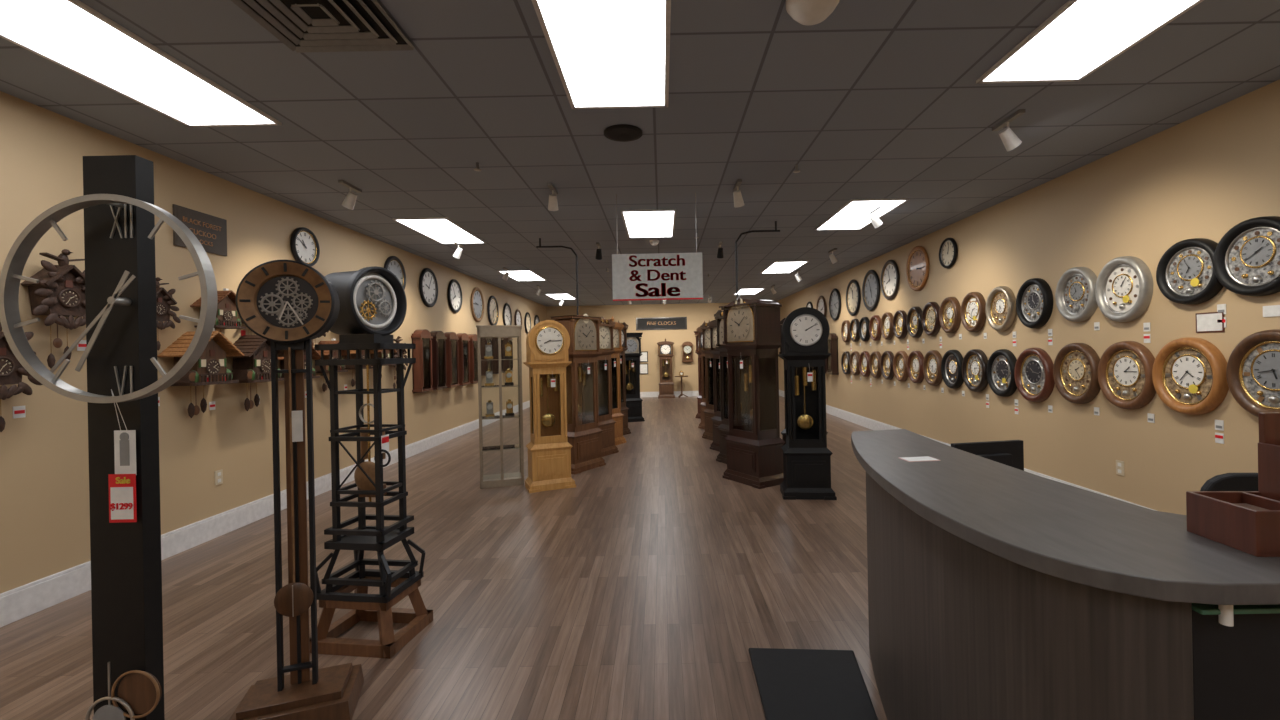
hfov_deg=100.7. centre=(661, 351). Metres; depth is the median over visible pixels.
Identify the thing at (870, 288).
wall clock
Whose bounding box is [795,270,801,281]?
track light
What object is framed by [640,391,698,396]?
baseboard
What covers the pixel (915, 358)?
wall clock
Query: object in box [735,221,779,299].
conduit
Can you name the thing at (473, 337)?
wall clock
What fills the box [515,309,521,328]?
wall clock
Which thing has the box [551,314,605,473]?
grandfather clock
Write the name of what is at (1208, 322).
tag
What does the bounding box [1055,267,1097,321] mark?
wall clock
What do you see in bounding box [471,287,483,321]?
wall clock
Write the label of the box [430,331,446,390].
wall clock
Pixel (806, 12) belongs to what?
dome
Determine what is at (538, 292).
track light
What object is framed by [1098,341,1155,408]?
wall clock
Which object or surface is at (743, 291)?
ceiling light panel
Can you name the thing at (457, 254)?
track light
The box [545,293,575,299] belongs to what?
ceiling light panel
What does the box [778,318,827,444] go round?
grandfather clock
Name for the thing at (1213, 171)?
wall
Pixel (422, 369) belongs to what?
wall clock
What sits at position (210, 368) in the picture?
cuckoo clock
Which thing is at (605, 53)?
ceiling light panel
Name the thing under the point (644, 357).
picture frame
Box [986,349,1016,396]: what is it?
wall clock
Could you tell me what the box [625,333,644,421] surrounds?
grandfather clock
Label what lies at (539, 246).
conduit
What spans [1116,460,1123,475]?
outlet
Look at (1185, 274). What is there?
wall clock
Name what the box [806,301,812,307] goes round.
wall clock
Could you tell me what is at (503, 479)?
glass display cabinet
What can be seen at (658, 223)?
ceiling light panel
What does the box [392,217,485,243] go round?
ceiling light panel
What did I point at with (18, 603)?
baseboard
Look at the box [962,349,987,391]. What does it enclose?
wall clock
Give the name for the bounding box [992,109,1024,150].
track light
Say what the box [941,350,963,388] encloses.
wall clock
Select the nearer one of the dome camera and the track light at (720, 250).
the dome camera
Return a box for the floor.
[0,396,886,719]
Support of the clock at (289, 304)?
on the floor
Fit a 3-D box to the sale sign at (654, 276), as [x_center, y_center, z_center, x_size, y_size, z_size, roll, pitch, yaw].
[-0.051,-1.061,5.348,0.910,1.076,0.016,-1,0,0]
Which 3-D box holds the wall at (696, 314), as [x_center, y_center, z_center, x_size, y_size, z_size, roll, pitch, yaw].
[-0.001,-0.050,17.750,7.860,3.100,0.100,-1,0,0]
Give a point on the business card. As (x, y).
(925, 458)
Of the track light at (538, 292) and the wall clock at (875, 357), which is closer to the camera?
the wall clock at (875, 357)
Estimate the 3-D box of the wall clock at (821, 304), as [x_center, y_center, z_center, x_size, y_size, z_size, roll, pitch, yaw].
[3.785,-0.996,12.600,0.050,0.680,0.680,-1,0,0]
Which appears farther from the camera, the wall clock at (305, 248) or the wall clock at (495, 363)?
the wall clock at (495, 363)
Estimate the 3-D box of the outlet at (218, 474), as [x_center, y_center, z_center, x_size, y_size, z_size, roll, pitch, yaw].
[-3.804,1.076,4.550,0.010,0.120,0.075,-1,0,0]
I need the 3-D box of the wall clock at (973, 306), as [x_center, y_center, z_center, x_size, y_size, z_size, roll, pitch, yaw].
[3.783,-0.486,6.450,0.075,0.490,0.438,-1,0,0]
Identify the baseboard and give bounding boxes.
[0,400,529,627]
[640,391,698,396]
[779,390,1156,510]
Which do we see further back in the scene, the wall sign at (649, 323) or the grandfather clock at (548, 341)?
the wall sign at (649, 323)
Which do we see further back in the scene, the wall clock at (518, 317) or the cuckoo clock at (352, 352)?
the wall clock at (518, 317)
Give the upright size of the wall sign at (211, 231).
0.320 m
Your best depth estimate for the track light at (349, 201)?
4.87 m
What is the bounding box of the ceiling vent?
[231,0,414,52]
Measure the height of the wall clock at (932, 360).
0.500 m
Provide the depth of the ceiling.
3.67 m
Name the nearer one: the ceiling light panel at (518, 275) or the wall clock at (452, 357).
the wall clock at (452, 357)
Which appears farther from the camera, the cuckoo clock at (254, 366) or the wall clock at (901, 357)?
the wall clock at (901, 357)
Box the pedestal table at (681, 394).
[675,375,687,397]
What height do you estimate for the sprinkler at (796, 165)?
0.060 m
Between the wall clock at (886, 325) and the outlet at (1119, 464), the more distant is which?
the wall clock at (886, 325)
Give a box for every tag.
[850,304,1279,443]
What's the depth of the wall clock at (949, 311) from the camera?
6.95 m
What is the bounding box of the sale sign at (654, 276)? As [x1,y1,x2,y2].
[612,193,702,300]
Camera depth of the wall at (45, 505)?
4.22 m
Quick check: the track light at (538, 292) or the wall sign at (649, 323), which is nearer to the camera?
the track light at (538, 292)
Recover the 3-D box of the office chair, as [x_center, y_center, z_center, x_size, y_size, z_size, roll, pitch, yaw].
[2.306,0.964,1.843,0.557,0.980,0.563,-1,0,15]
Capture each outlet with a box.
[215,469,222,484]
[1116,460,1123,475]
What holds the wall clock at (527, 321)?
attached to the wall at (45, 505)
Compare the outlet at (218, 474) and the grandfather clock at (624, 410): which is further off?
the grandfather clock at (624, 410)
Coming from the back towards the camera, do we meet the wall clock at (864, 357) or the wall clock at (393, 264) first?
the wall clock at (864, 357)
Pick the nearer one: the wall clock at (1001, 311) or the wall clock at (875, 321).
the wall clock at (1001, 311)
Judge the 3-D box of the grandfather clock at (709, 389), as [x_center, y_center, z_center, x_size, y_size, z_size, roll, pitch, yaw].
[0.945,0.466,8.998,0.350,2.030,0.560,-1,0,-24]
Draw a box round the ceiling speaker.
[604,124,641,141]
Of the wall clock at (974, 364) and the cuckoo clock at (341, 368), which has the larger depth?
the wall clock at (974, 364)
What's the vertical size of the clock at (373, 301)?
1.993 m
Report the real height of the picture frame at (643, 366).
0.360 m
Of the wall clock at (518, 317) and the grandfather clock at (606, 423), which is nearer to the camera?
the grandfather clock at (606, 423)
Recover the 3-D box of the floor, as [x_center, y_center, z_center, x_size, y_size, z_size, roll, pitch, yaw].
[0.031,1.550,7.550,7.860,0.100,20.500,-1,0,0]
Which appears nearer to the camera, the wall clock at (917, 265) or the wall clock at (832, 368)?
the wall clock at (917, 265)
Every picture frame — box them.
[640,351,647,361]
[640,363,647,373]
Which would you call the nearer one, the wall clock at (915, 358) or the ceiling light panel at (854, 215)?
the ceiling light panel at (854, 215)
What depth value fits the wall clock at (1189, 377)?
3.80 m
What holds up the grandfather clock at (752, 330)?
on the floor
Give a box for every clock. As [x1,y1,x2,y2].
[0,155,217,719]
[0,322,42,431]
[21,249,85,368]
[156,277,180,350]
[157,328,243,417]
[190,288,245,330]
[226,335,283,410]
[229,260,363,719]
[278,346,320,378]
[290,227,319,266]
[310,266,432,658]
[315,339,350,391]
[345,350,373,386]
[370,349,396,377]
[384,256,405,289]
[390,336,407,387]
[411,329,432,393]
[419,268,437,306]
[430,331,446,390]
[444,332,458,387]
[448,279,461,312]
[457,333,469,385]
[468,334,477,383]
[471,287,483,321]
[481,338,491,375]
[487,296,498,324]
[491,338,503,373]
[502,338,512,372]
[503,303,511,324]
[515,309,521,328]
[523,320,575,492]
[524,312,530,333]
[534,315,539,325]
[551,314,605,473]
[584,317,618,456]
[611,316,625,444]
[618,320,630,434]
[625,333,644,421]
[657,338,674,397]
[681,342,692,361]
[694,331,701,418]
[696,321,705,428]
[700,320,713,440]
[707,320,720,451]
[714,310,747,463]
[719,296,784,488]
[778,307,836,499]
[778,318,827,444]
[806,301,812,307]
[816,296,825,316]
[826,333,838,374]
[829,289,840,320]
[841,320,850,341]
[841,351,850,374]
[846,279,860,315]
[850,319,859,341]
[850,351,859,375]
[859,317,869,341]
[859,351,869,376]
[862,270,879,310]
[869,315,881,340]
[869,351,881,377]
[880,260,899,299]
[880,312,893,339]
[880,351,893,379]
[893,310,907,338]
[893,351,908,381]
[906,246,928,290]
[906,306,922,337]
[907,351,923,382]
[922,302,940,335]
[923,350,942,385]
[939,238,957,267]
[939,297,960,332]
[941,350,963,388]
[960,292,985,331]
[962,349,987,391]
[986,286,1016,330]
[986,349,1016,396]
[1014,347,1054,401]
[1016,278,1052,327]
[1053,343,1100,403]
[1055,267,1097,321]
[1095,256,1152,321]
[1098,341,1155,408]
[1152,337,1228,414]
[1156,238,1223,304]
[1213,216,1279,295]
[1226,329,1279,416]
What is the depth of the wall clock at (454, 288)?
9.78 m
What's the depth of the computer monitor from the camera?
2.71 m
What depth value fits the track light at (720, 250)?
7.87 m
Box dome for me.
[786,0,839,24]
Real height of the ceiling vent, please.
0.036 m
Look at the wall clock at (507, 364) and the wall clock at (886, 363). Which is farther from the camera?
the wall clock at (507, 364)
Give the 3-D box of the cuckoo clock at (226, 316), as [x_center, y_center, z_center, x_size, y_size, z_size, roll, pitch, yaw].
[-3.749,-0.275,4.500,0.204,0.536,0.386,-1,0,0]
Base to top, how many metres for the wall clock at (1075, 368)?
0.560 m
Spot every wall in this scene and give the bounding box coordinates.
[0,91,546,593]
[546,303,728,391]
[776,79,1279,514]
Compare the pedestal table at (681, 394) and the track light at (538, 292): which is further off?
the pedestal table at (681, 394)
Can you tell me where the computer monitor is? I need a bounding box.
[951,440,1023,470]
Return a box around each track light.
[338,180,361,209]
[453,241,463,258]
[502,267,509,280]
[535,285,540,295]
[547,183,557,210]
[595,242,601,259]
[717,241,723,257]
[733,179,743,207]
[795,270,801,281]
[828,248,837,263]
[868,206,882,227]
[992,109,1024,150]
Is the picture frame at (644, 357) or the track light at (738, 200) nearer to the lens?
the track light at (738, 200)
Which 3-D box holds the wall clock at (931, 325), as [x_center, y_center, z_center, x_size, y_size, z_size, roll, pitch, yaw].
[3.783,-0.466,7.450,0.075,0.480,0.429,-1,0,0]
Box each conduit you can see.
[536,238,578,314]
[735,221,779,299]
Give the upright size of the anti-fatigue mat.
0.022 m
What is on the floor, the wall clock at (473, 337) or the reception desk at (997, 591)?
the reception desk at (997, 591)
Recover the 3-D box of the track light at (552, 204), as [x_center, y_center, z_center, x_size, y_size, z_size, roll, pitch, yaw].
[-1.057,-1.467,5.100,0.098,0.224,0.300,-1,0,0]
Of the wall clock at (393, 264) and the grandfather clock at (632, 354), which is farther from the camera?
the grandfather clock at (632, 354)
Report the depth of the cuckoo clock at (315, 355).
5.44 m
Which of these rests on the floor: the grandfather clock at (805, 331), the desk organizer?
the grandfather clock at (805, 331)
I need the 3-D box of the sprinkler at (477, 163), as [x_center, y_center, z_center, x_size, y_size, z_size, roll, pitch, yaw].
[-1.531,-1.540,4.400,0.060,0.060,0.060,-1,0,0]
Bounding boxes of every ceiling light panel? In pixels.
[0,0,281,126]
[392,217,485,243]
[497,270,546,280]
[531,0,670,108]
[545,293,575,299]
[621,209,675,237]
[734,288,764,294]
[760,261,808,273]
[814,198,908,229]
[976,0,1203,83]
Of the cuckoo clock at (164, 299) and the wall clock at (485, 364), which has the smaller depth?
the cuckoo clock at (164, 299)
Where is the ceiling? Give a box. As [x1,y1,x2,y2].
[0,0,1279,305]
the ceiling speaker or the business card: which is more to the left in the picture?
the ceiling speaker
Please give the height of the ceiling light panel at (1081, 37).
0.016 m
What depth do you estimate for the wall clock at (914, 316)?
7.91 m
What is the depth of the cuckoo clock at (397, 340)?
7.49 m
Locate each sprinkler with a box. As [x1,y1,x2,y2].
[474,162,480,170]
[793,164,799,172]
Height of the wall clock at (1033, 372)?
0.560 m
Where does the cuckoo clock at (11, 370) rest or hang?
attached to the wall at (45, 505)
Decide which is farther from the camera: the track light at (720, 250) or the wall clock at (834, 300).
the wall clock at (834, 300)
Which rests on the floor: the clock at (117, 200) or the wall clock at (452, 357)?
the clock at (117, 200)
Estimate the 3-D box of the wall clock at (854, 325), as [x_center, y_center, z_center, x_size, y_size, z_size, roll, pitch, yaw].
[3.784,-0.426,10.400,0.075,0.460,0.411,-1,0,0]
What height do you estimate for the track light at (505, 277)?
0.224 m
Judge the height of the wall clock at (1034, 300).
0.510 m
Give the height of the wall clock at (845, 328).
0.460 m
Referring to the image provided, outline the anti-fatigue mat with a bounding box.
[748,648,877,719]
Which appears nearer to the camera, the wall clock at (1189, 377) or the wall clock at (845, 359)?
the wall clock at (1189, 377)
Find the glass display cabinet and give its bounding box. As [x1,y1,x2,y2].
[476,325,523,488]
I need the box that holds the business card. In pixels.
[900,456,940,461]
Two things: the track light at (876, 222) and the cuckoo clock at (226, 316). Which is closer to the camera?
the cuckoo clock at (226, 316)
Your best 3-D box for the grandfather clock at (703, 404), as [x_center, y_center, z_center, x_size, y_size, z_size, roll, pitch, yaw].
[0.964,0.436,10.198,0.350,2.090,0.570,-1,0,-24]
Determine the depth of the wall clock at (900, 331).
8.40 m
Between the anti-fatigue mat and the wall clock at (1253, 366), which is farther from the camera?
the wall clock at (1253, 366)
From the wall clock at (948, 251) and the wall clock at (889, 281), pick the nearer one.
the wall clock at (948, 251)
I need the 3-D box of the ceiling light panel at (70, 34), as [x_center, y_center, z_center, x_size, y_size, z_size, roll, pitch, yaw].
[-2.881,-1.535,2.890,0.625,0.016,1.385,-1,0,0]
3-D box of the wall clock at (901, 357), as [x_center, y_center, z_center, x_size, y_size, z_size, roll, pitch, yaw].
[3.797,0.224,8.420,0.075,0.490,0.446,-1,0,0]
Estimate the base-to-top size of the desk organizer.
0.280 m
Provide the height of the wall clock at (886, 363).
0.490 m
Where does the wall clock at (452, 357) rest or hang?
attached to the wall at (45, 505)
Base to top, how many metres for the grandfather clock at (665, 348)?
1.950 m
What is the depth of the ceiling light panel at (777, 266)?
10.19 m
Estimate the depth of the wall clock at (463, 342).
9.88 m
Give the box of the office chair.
[1200,473,1257,490]
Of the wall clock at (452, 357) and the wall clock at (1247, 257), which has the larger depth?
the wall clock at (452, 357)
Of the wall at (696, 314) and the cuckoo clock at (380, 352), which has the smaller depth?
the cuckoo clock at (380, 352)
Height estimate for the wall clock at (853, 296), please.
0.720 m
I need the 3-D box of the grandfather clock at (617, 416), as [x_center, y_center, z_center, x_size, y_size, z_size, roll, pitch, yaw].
[-0.907,0.463,8.697,0.350,2.110,0.570,-1,0,30]
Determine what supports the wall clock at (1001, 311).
attached to the wall at (1213, 171)
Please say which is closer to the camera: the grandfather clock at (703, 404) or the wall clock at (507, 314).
the grandfather clock at (703, 404)
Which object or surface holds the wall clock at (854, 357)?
attached to the wall at (1213, 171)
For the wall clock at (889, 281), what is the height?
0.660 m
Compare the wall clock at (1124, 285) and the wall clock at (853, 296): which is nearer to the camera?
the wall clock at (1124, 285)
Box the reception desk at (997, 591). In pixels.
[851,429,1279,719]
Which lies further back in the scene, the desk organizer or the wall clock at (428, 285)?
the wall clock at (428, 285)
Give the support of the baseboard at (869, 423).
attached to the wall at (1213, 171)
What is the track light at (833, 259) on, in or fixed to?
attached to the ceiling
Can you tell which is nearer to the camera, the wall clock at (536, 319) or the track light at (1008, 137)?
the track light at (1008, 137)
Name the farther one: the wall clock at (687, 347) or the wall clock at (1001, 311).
the wall clock at (687, 347)
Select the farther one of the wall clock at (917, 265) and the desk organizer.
the wall clock at (917, 265)
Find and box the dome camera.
[649,240,658,245]
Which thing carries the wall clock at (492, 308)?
attached to the wall at (45, 505)
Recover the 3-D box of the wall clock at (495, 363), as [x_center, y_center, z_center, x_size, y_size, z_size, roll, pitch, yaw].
[-3.758,0.040,12.100,0.171,0.920,0.390,-1,0,0]
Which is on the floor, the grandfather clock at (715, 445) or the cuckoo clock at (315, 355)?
the grandfather clock at (715, 445)
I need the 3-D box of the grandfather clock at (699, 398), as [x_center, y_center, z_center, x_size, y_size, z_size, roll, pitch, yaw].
[1.030,0.504,11.800,0.370,1.950,0.560,-1,0,-30]
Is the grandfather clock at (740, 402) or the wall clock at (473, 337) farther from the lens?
the wall clock at (473, 337)
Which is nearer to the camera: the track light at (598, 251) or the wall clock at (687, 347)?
the track light at (598, 251)
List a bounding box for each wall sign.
[172,204,226,255]
[636,317,686,329]
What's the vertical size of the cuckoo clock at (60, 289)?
0.749 m
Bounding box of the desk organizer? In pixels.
[1186,412,1279,556]
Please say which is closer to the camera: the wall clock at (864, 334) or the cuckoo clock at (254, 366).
the cuckoo clock at (254, 366)
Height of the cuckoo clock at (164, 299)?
0.582 m

